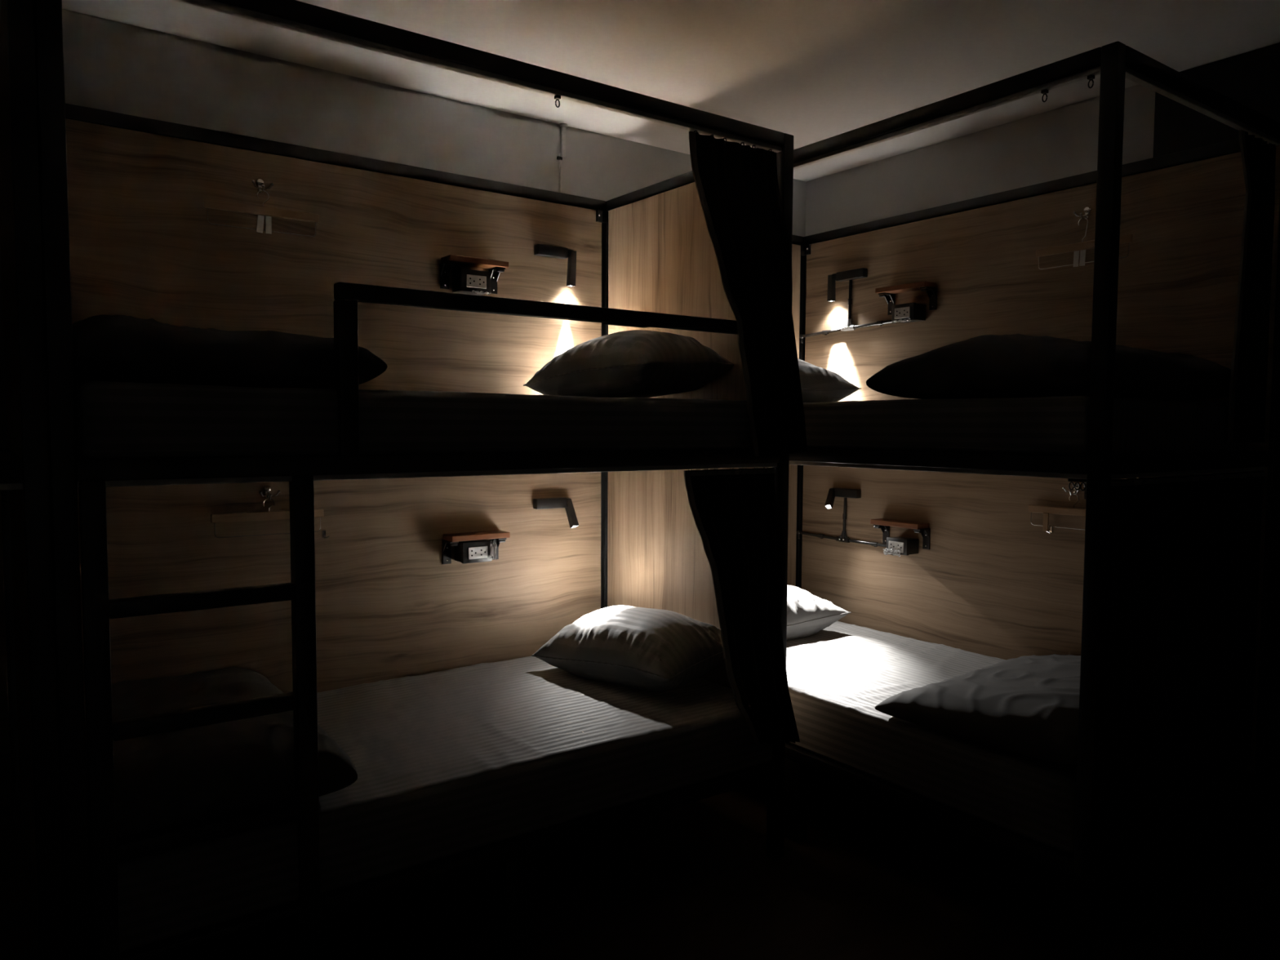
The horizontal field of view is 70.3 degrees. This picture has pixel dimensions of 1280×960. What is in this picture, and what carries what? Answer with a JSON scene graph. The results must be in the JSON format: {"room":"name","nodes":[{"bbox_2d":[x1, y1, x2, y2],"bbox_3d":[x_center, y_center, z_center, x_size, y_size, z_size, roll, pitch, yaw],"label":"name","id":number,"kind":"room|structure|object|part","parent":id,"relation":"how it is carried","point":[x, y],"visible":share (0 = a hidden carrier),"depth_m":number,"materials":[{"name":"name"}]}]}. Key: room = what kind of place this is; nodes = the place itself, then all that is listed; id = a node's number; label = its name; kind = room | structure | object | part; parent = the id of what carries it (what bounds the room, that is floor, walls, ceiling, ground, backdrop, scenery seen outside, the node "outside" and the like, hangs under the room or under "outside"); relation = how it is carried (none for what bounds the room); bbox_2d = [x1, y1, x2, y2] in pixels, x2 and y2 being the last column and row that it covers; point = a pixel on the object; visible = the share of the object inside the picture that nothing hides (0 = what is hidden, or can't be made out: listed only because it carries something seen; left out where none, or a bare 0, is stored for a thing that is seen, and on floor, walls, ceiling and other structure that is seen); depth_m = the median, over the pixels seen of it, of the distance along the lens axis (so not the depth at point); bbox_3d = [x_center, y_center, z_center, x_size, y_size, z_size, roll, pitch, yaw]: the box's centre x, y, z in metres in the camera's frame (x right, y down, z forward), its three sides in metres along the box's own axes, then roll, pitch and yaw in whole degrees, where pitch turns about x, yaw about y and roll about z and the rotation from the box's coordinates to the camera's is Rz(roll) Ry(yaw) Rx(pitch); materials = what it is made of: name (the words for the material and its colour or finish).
{"room":"dormitory","nodes":[
{"label":"dormitory","id":0,"kind":"room"},
{"bbox_2d":[0,0,806,800],"bbox_3d":[-1.550,-0.059,2.638,5.842,2.468,0.100,-2,4,-36],"label":"wall","id":1,"kind":"structure","parent":0,"point":[109,65],"depth_m":2.88,"materials":[{"name":"paint"}]},
{"bbox_2d":[556,123,567,192],"bbox_3d":[-0.292,-1.099,3.415,0.040,0.467,0.030,-2,4,-36],"label":"pipe","id":2,"kind":"object","parent":1,"relation":"attached to","point":[563,126],"visible":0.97,"depth_m":3.40,"materials":[{"name":"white plastic"}]},
{"bbox_2d":[62,0,1279,182],"bbox_3d":[-0.240,-1.230,0.776,5.842,0.100,4.530,-2,4,-36],"label":"ceiling","id":3,"kind":"structure","parent":0,"point":[811,71],"depth_m":2.70,"materials":[{"name":"paint"}]},
{"bbox_2d":[190,767,1279,959],"bbox_3d":[-0.252,1.334,0.926,5.842,0.100,4.530,-2,4,-36],"label":"floor","id":4,"kind":"structure","parent":0,"point":[873,877],"depth_m":2.57,"materials":[{"name":"laminate"}]},
{"bbox_2d":[34,0,793,959],"bbox_3d":[-0.599,0.077,2.637,1.916,2.207,1.030,-2,4,-36],"label":"bunk bed","id":5,"kind":"object","parent":4,"relation":"on","point":[144,586],"visible":0.7,"depth_m":2.71,"materials":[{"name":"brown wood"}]},
{"bbox_3d":[-1.350,-0.508,2.046,0.018,0.892,0.926,-2,4,-36],"label":"foot panel","id":6,"kind":"part","parent":5,"relation":"part of","materials":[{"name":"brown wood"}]},
{"bbox_3d":[-1.355,0.443,2.102,0.018,0.924,0.926,-2,4,-36],"label":"foot panel","id":7,"kind":"part","parent":5,"relation":"part of","materials":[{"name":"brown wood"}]},
{"bbox_3d":[-1.067,0.130,1.688,0.040,2.207,0.040,-2,4,-36],"label":"post","id":8,"kind":"part","parent":5,"relation":"part of","materials":[{"name":"black metal"}]},
{"bbox_2d":[251,178,273,193],"bbox_3d":[-1.142,-0.891,2.744,0.064,0.046,0.043,-2,4,-36],"label":"coat hook","id":9,"kind":"object","parent":5,"relation":"attached to","point":[260,182],"visible":1,"depth_m":2.75,"materials":[{"name":"silver metal"}]},
{"bbox_2d":[203,190,319,236],"bbox_3d":[-1.138,-0.810,2.746,0.330,0.130,0.018,-2,4,-36],"label":"clothes hanger","id":10,"kind":"object","parent":9,"relation":"hanging from","point":[260,211],"visible":1,"depth_m":2.74,"materials":[{"name":"brown wood"}]},
{"bbox_2d":[258,484,280,500],"bbox_3d":[-1.143,0.040,2.800,0.064,0.046,0.043,-2,4,-36],"label":"coat hook","id":11,"kind":"object","parent":5,"relation":"attached to","point":[267,488],"visible":1,"depth_m":2.81,"materials":[{"name":"silver metal"}]},
{"bbox_2d":[210,497,328,538],"bbox_3d":[-1.136,0.124,2.806,0.347,0.137,0.016,-2,4,-36],"label":"clothes hanger","id":12,"kind":"object","parent":11,"relation":"hanging from","point":[268,515],"visible":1,"depth_m":2.78,"materials":[{"name":"brown wood"}]},
{"bbox_3d":[-0.902,-0.560,2.981,1.846,0.892,0.024,-2,4,-36],"label":"panel","id":13,"kind":"part","parent":5,"relation":"part of","materials":[{"name":"brown wood"}]},
{"bbox_3d":[-0.885,-1.030,2.977,1.840,0.040,0.035,-2,4,-36],"label":"rail","id":14,"kind":"part","parent":5,"relation":"part of","materials":[{"name":"black metal"}]},
{"bbox_3d":[-0.906,0.391,3.037,1.846,0.924,0.024,-2,4,-36],"label":"panel","id":15,"kind":"part","parent":5,"relation":"part of","materials":[{"name":"brown wood"}]},
{"bbox_3d":[-0.639,-0.221,1.979,0.042,0.337,0.040,-2,4,-36],"label":"guard post","id":16,"kind":"part","parent":5,"relation":"part of","materials":[{"name":"black metal"}]},
{"bbox_2d":[74,381,753,459],"bbox_3d":[-0.588,-0.163,2.610,1.826,0.154,0.966,-2,4,-36],"label":"mattress","id":17,"kind":"object","parent":5,"relation":"on","point":[113,420],"visible":0.85,"depth_m":2.03,"materials":[{"name":"black fabric"}]},
{"bbox_2d":[71,315,387,389],"bbox_3d":[-1.081,-0.297,2.247,0.627,0.157,0.914,-2,4,-36],"label":"duvet","id":18,"kind":"object","parent":17,"relation":"on","point":[106,348],"visible":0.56,"depth_m":1.86,"materials":[{"name":"fabric"}]},
{"bbox_2d":[523,329,733,397],"bbox_3d":[-0.050,-0.380,3.075,0.384,0.241,0.673,-3,4,-40],"label":"pillow","id":19,"kind":"object","parent":17,"relation":"on","point":[634,363],"visible":0.85,"depth_m":2.89,"materials":[{"name":"white fabric"}]},
{"bbox_3d":[-0.319,-0.045,2.223,1.808,0.040,0.039,-2,4,-36],"label":"rail","id":20,"kind":"part","parent":5,"relation":"part of","materials":[{"name":"black metal"}]},
{"bbox_2d":[87,656,772,952],"bbox_3d":[-0.592,0.783,2.666,1.825,0.194,0.966,-2,4,-36],"label":"mattress","id":21,"kind":"object","parent":5,"relation":"on","point":[448,762],"visible":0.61,"depth_m":2.36,"materials":[{"name":"white fabric"}]},
{"bbox_2d":[83,666,357,840],"bbox_3d":[-1.117,0.629,2.265,0.540,0.166,0.918,-2,4,-36],"label":"duvet","id":22,"kind":"object","parent":21,"relation":"on","point":[165,780],"visible":0.58,"depth_m":1.97,"materials":[{"name":"fabric"}]},
{"bbox_2d":[531,605,724,691],"bbox_3d":[-0.015,0.554,3.084,0.641,0.235,0.386,3,5,43],"label":"pillow","id":23,"kind":"object","parent":21,"relation":"on","point":[642,648],"visible":0.96,"depth_m":2.93,"materials":[{"name":"white fabric"}]},
{"bbox_3d":[-0.324,0.922,2.279,1.808,0.040,0.039,-2,4,-36],"label":"rail","id":24,"kind":"part","parent":5,"relation":"part of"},
{"bbox_2d":[452,268,491,295],"bbox_3d":[-0.579,-0.679,3.135,0.111,0.082,0.095,-2,4,-36],"label":"box","id":25,"kind":"object","parent":5,"relation":"attached to","point":[464,281],"visible":1,"depth_m":3.11,"materials":[{"name":"black plastic"}]},
{"bbox_3d":[-0.559,-0.678,3.107,0.074,0.042,0.004,-2,4,-36],"label":"plate","id":26,"kind":"part","parent":25,"relation":"part of","materials":[{"name":"white plastic"}]},
{"bbox_2d":[440,254,508,293],"bbox_3d":[-0.572,-0.711,3.150,0.226,0.105,0.076,-2,4,-36],"label":"wall shelf","id":27,"kind":"object","parent":5,"relation":"attached to","point":[495,268],"visible":0.98,"depth_m":3.12,"materials":[{"name":"red wood"}]},
{"bbox_2d":[453,539,496,564],"bbox_3d":[-0.580,0.249,3.192,0.121,0.074,0.095,-2,4,-36],"label":"electrical outlet","id":28,"kind":"object","parent":5,"relation":"attached to","point":[481,550],"visible":0.94,"depth_m":3.16,"materials":[{"name":"black plastic"}]},
{"bbox_3d":[-0.564,0.253,3.162,0.074,0.042,0.004,-2,4,-36],"label":"plate","id":29,"kind":"part","parent":28,"relation":"part of","materials":[{"name":"white plastic"}]},
{"bbox_2d":[442,530,510,564],"bbox_3d":[-0.577,0.240,3.206,0.226,0.105,0.076,-2,4,-36],"label":"wall shelf","id":30,"kind":"object","parent":5,"relation":"attached to","point":[450,540],"visible":0.83,"depth_m":3.18,"materials":[{"name":"red wood"}]},
{"bbox_3d":[-0.315,-0.980,2.168,1.808,0.040,0.039,-2,4,-36],"label":"rail","id":31,"kind":"part","parent":5,"relation":"part of","materials":[{"name":"black metal"}]},
{"bbox_3d":[-0.312,1.072,2.298,0.080,0.262,0.040,-2,4,-36],"label":"leg","id":32,"kind":"part","parent":5,"relation":"part of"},
{"bbox_3d":[-0.120,-0.427,2.343,1.321,0.036,0.036,-2,4,-36],"label":"guard rail","id":33,"kind":"part","parent":5,"relation":"part of","materials":[{"name":"black metal"}]},
{"bbox_2d":[533,244,576,286],"bbox_3d":[-0.312,-0.791,3.352,0.156,0.140,0.049,-2,4,-36],"label":"reading lamp","id":34,"kind":"object","parent":5,"relation":"attached to","point":[540,250],"visible":1,"depth_m":3.36,"materials":[{"name":"black metal"}]},
{"bbox_2d":[533,497,578,528],"bbox_3d":[-0.313,0.125,3.390,0.154,0.113,0.078,-2,4,-36],"label":"reading lamp","id":35,"kind":"object","parent":5,"relation":"attached to","point":[558,502],"visible":1,"depth_m":3.40,"materials":[{"name":"black metal"}]},
{"bbox_3d":[-0.132,0.023,3.591,0.035,2.207,0.035,-2,4,-36],"label":"post","id":36,"kind":"part","parent":5,"relation":"part of","materials":[{"name":"black metal"}]},
{"bbox_3d":[-0.035,-0.410,2.406,0.130,0.004,0.029,-2,4,-36],"label":"rail plate","id":37,"kind":"part","parent":5,"relation":"part of","materials":[{"name":"black metal"}]},
{"bbox_3d":[0.159,-0.565,3.144,0.024,0.892,0.926,-2,4,-36],"label":"head panel","id":38,"kind":"part","parent":5,"relation":"part of","materials":[{"name":"brown wood"}]},
{"bbox_3d":[0.154,0.386,3.200,0.024,0.924,0.926,-2,4,-36],"label":"head panel","id":39,"kind":"part","parent":5,"relation":"part of","materials":[{"name":"brown wood"}]},
{"bbox_3d":[0.164,-1.034,3.130,0.035,0.040,0.952,-2,4,-36],"label":"rail","id":40,"kind":"part","parent":5,"relation":"part of","materials":[{"name":"black metal"}]},
{"bbox_2d":[684,466,799,744],"bbox_3d":[0.308,0.382,2.676,0.419,0.861,0.085,-2,4,-36],"label":"curtain","id":41,"kind":"object","parent":5,"relation":"hanging from","point":[735,511],"visible":1,"depth_m":2.66,"materials":[{"name":"fabric"}]},
{"bbox_2d":[688,130,807,457],"bbox_3d":[0.325,-0.525,2.629,0.426,0.914,0.078,-2,4,-36],"label":"curtain","id":42,"kind":"object","parent":5,"relation":"hanging from","point":[737,185],"visible":1,"depth_m":2.62,"materials":[{"name":"fabric"}]},
{"bbox_3d":[0.426,0.074,2.775,0.040,2.207,0.040,-2,4,-36],"label":"post","id":43,"kind":"part","parent":5,"relation":"part of","materials":[{"name":"black metal"}]},
{"bbox_2d":[783,40,1279,959],"bbox_3d":[0.907,0.053,3.176,1.014,2.207,1.932,-2,4,-36],"label":"bunk bed","id":44,"kind":"object","parent":4,"relation":"on","point":[989,581],"visible":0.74,"depth_m":2.98,"materials":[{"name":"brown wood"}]},
{"bbox_3d":[0.348,0.343,3.949,0.912,0.924,0.024,-2,4,-36],"label":"head panel","id":45,"kind":"part","parent":44,"relation":"part of","materials":[{"name":"brown wood"}]},
{"bbox_3d":[0.503,1.038,2.955,0.040,0.262,0.080,-2,4,-36],"label":"leg","id":46,"kind":"part","parent":44,"relation":"part of","materials":[{"name":"black metal"}]},
{"bbox_3d":[0.352,-0.607,3.893,0.912,0.892,0.024,-2,4,-36],"label":"head panel","id":47,"kind":"part","parent":44,"relation":"part of","materials":[{"name":"brown wood"}]},
{"bbox_3d":[0.356,-1.076,3.880,0.939,0.040,0.035,-2,4,-36],"label":"rail","id":48,"kind":"part","parent":44,"relation":"part of","materials":[{"name":"black metal"}]},
{"bbox_3d":[0.745,-0.010,4.229,0.035,2.207,0.035,-2,4,-36],"label":"post","id":49,"kind":"part","parent":44,"relation":"part of","materials":[{"name":"black metal"}]},
{"bbox_2d":[796,497,886,547],"bbox_3d":[0.896,0.181,3.978,0.026,0.211,0.570,-2,4,-36],"label":"conduit","id":50,"kind":"object","parent":44,"relation":"attached to","point":[843,537],"visible":0.98,"depth_m":3.98,"materials":[{"name":"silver metal"}]},
{"bbox_2d":[824,488,861,509],"bbox_3d":[0.866,0.084,3.946,0.099,0.092,0.158,-2,4,-36],"label":"reading lamp","id":51,"kind":"object","parent":44,"relation":"attached to","point":[833,492],"visible":1,"depth_m":3.95,"materials":[{"name":"black metal"}]},
{"bbox_2d":[799,280,892,343],"bbox_3d":[0.901,-0.736,3.924,0.026,0.250,0.572,-2,4,-36],"label":"conduit","id":52,"kind":"object","parent":44,"relation":"attached to","point":[849,326],"visible":0.98,"depth_m":3.92,"materials":[{"name":"silver metal"}]},
{"bbox_2d":[826,267,867,301],"bbox_3d":[0.890,-0.837,3.904,0.053,0.124,0.180,-2,4,-36],"label":"reading lamp","id":53,"kind":"object","parent":44,"relation":"attached to","point":[861,273],"visible":1,"depth_m":3.92,"materials":[{"name":"black metal"}]},
{"bbox_2d":[870,518,930,549],"bbox_3d":[1.059,0.221,3.707,0.076,0.105,0.242,-2,4,-36],"label":"wall shelf","id":54,"kind":"object","parent":44,"relation":"attached to","point":[884,524],"visible":0.97,"depth_m":3.65,"materials":[{"name":"red wood"}]},
{"bbox_2d":[883,536,919,556],"bbox_3d":[1.060,0.271,3.690,0.095,0.072,0.106,-2,4,-36],"label":"box","id":55,"kind":"object","parent":44,"relation":"attached to","point":[899,545],"visible":1,"depth_m":3.66,"materials":[{"name":"black plastic"}]},
{"bbox_3d":[1.034,0.270,3.668,0.004,0.042,0.074,-2,4,-36],"label":"plate","id":56,"kind":"part","parent":55,"relation":"part of","materials":[{"name":"white plastic"}]},
{"bbox_2d":[875,280,937,315],"bbox_3d":[1.065,-0.728,3.648,0.076,0.105,0.245,-2,4,-36],"label":"wall shelf","id":57,"kind":"object","parent":44,"relation":"attached to","point":[888,292],"visible":0.98,"depth_m":3.60,"materials":[{"name":"red wood"}]},
{"bbox_2d":[891,302,925,323],"bbox_3d":[1.069,-0.663,3.630,0.095,0.075,0.108,-2,4,-36],"label":"power outlet","id":58,"kind":"object","parent":44,"relation":"attached to","point":[909,312],"visible":1,"depth_m":3.60,"materials":[{"name":"black plastic"}]},
{"bbox_3d":[1.042,-0.664,3.610,0.004,0.042,0.074,-2,4,-36],"label":"plate","id":59,"kind":"part","parent":58,"relation":"part of","materials":[{"name":"white plastic"}]},
{"bbox_3d":[0.517,0.888,2.926,0.039,0.040,1.824,-2,4,-36],"label":"rail","id":60,"kind":"part","parent":44,"relation":"part of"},
{"bbox_3d":[0.522,-0.079,2.870,0.039,0.040,1.824,-2,4,-36],"label":"rail","id":61,"kind":"part","parent":44,"relation":"part of","materials":[{"name":"black metal"}]},
{"bbox_3d":[0.526,-1.013,2.815,0.039,0.040,1.824,-2,4,-36],"label":"rail","id":62,"kind":"part","parent":44,"relation":"part of","materials":[{"name":"black metal"}]},
{"bbox_2d":[786,621,1226,853],"bbox_3d":[0.889,0.758,3.208,0.953,0.196,1.841,-2,4,-36],"label":"mattress","id":63,"kind":"object","parent":44,"relation":"on","point":[837,674],"visible":0.34,"depth_m":2.69,"materials":[{"name":"white fabric"}]},
{"bbox_2d":[786,584,851,639],"bbox_3d":[0.462,0.531,3.727,0.709,0.210,0.458,-2,4,-36],"label":"pillow","id":64,"kind":"object","parent":63,"relation":"on","point":[807,614],"visible":0.26,"depth_m":3.66,"materials":[{"name":"white fabric"}]},
{"bbox_2d":[875,653,1080,764],"bbox_3d":[1.217,0.617,2.721,0.934,0.160,0.692,-2,4,-36],"label":"duvet","id":65,"kind":"object","parent":63,"relation":"on","point":[1026,705],"visible":0.56,"depth_m":2.46,"materials":[{"name":"fabric"}]},
{"bbox_3d":[1.307,-1.044,3.403,0.035,0.040,1.856,-2,4,-36],"label":"rail","id":66,"kind":"part","parent":44,"relation":"part of","materials":[{"name":"black metal"}]},
{"bbox_2d":[803,395,1249,457],"bbox_3d":[0.894,-0.187,3.153,0.953,0.152,1.840,-2,4,-36],"label":"mattress","id":67,"kind":"object","parent":44,"relation":"on","point":[1051,426],"visible":0.7,"depth_m":2.40,"materials":[{"name":"black fabric"}]},
{"bbox_2d":[797,358,861,402],"bbox_3d":[0.494,-0.399,3.669,0.694,0.214,0.434,-2,4,-36],"label":"pillow","id":68,"kind":"object","parent":67,"relation":"on","point":[818,384],"visible":0.2,"depth_m":3.61,"materials":[{"name":"white fabric"}]},
{"bbox_2d":[866,333,1231,400],"bbox_3d":[1.229,-0.325,2.671,0.915,0.187,0.700,-2,4,-36],"label":"duvet","id":69,"kind":"object","parent":67,"relation":"on","point":[1017,365],"visible":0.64,"depth_m":2.39,"materials":[{"name":"fabric"}]},
{"bbox_3d":[1.307,0.377,3.460,0.024,0.924,1.862,-2,4,-36],"label":"panel","id":70,"kind":"part","parent":44,"relation":"part of","materials":[{"name":"brown wood"}]},
{"bbox_3d":[1.311,-0.574,3.404,0.024,0.892,1.862,-2,4,-36],"label":"panel","id":71,"kind":"part","parent":44,"relation":"part of","materials":[{"name":"brown wood"}]},
{"bbox_2d":[1062,482,1079,495],"bbox_3d":[1.491,0.031,3.131,0.042,0.046,0.064,-2,4,-36],"label":"coat hook","id":72,"kind":"object","parent":44,"relation":"attached to","point":[1074,491],"visible":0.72,"depth_m":3.13,"materials":[{"name":"silver metal"}]},
{"bbox_2d":[1027,493,1085,533],"bbox_3d":[1.490,0.120,3.126,0.021,0.145,0.330,-2,4,-36],"label":"clothes hanger","id":73,"kind":"object","parent":72,"relation":"hanging from","point":[1046,510],"visible":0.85,"depth_m":3.19,"materials":[{"name":"brown wood"}]},
{"bbox_2d":[1072,206,1092,219],"bbox_3d":[1.500,-0.903,3.070,0.042,0.046,0.064,-2,4,-36],"label":"coat hook","id":74,"kind":"object","parent":44,"relation":"attached to","point":[1087,210],"visible":1,"depth_m":3.08,"materials":[{"name":"silver metal"}]},
{"bbox_2d":[1035,217,1133,269],"bbox_3d":[1.496,-0.805,3.073,0.018,0.164,0.330,-2,4,-36],"label":"clothes hanger","id":75,"kind":"object","parent":74,"relation":"hanging from","point":[1082,246],"visible":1,"depth_m":3.08,"materials":[{"name":"brown wood"}]},
{"bbox_3d":[1.070,0.115,2.127,0.040,2.207,0.040,-2,4,-36],"label":"post","id":76,"kind":"part","parent":44,"relation":"part of","materials":[{"name":"black metal"}]},
{"bbox_3d":[1.463,0.920,2.462,0.939,0.040,0.038,-2,4,-36],"label":"rail","id":77,"kind":"part","parent":44,"relation":"part of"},
{"bbox_3d":[1.467,-0.047,2.405,0.939,0.040,0.038,-2,4,-36],"label":"rail","id":78,"kind":"part","parent":44,"relation":"part of","materials":[{"name":"black metal"}]},
{"bbox_3d":[1.472,-0.982,2.351,0.939,0.040,0.038,-2,4,-36],"label":"rail","id":79,"kind":"part","parent":44,"relation":"part of","materials":[{"name":"black metal"}]},
{"bbox_3d":[1.297,0.857,3.514,0.035,0.040,1.856,-2,4,-36],"label":"rail","id":80,"kind":"part","parent":44,"relation":"part of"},
{"bbox_2d":[1226,129,1275,443],"bbox_3d":[1.738,-0.540,2.575,0.256,0.868,0.022,-2,4,-36],"label":"curtain","id":81,"kind":"object","parent":44,"relation":"hanging from","point":[1249,365],"visible":1,"depth_m":2.57,"materials":[{"name":"fabric"}]},
{"bbox_3d":[1.860,0.085,2.701,0.035,2.207,0.040,-2,4,-36],"label":"post","id":82,"kind":"part","parent":44,"relation":"part of","materials":[{"name":"black metal"}]},
{"bbox_2d":[805,84,1155,235],"bbox_3d":[2.104,-0.033,2.499,0.100,2.468,4.430,-2,4,-36],"label":"wall","id":83,"kind":"structure","parent":0,"point":[1060,143],"depth_m":3.46,"materials":[{"name":"paint"}]},
{"bbox_2d":[1152,42,1279,876],"bbox_3d":[2.485,0.005,1.886,0.008,2.468,2.788,-2,4,-36],"label":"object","id":84,"kind":"structure","parent":83,"relation":"attached to","point":[1251,78],"depth_m":2.75,"materials":[{"name":"paint"}]}
]}

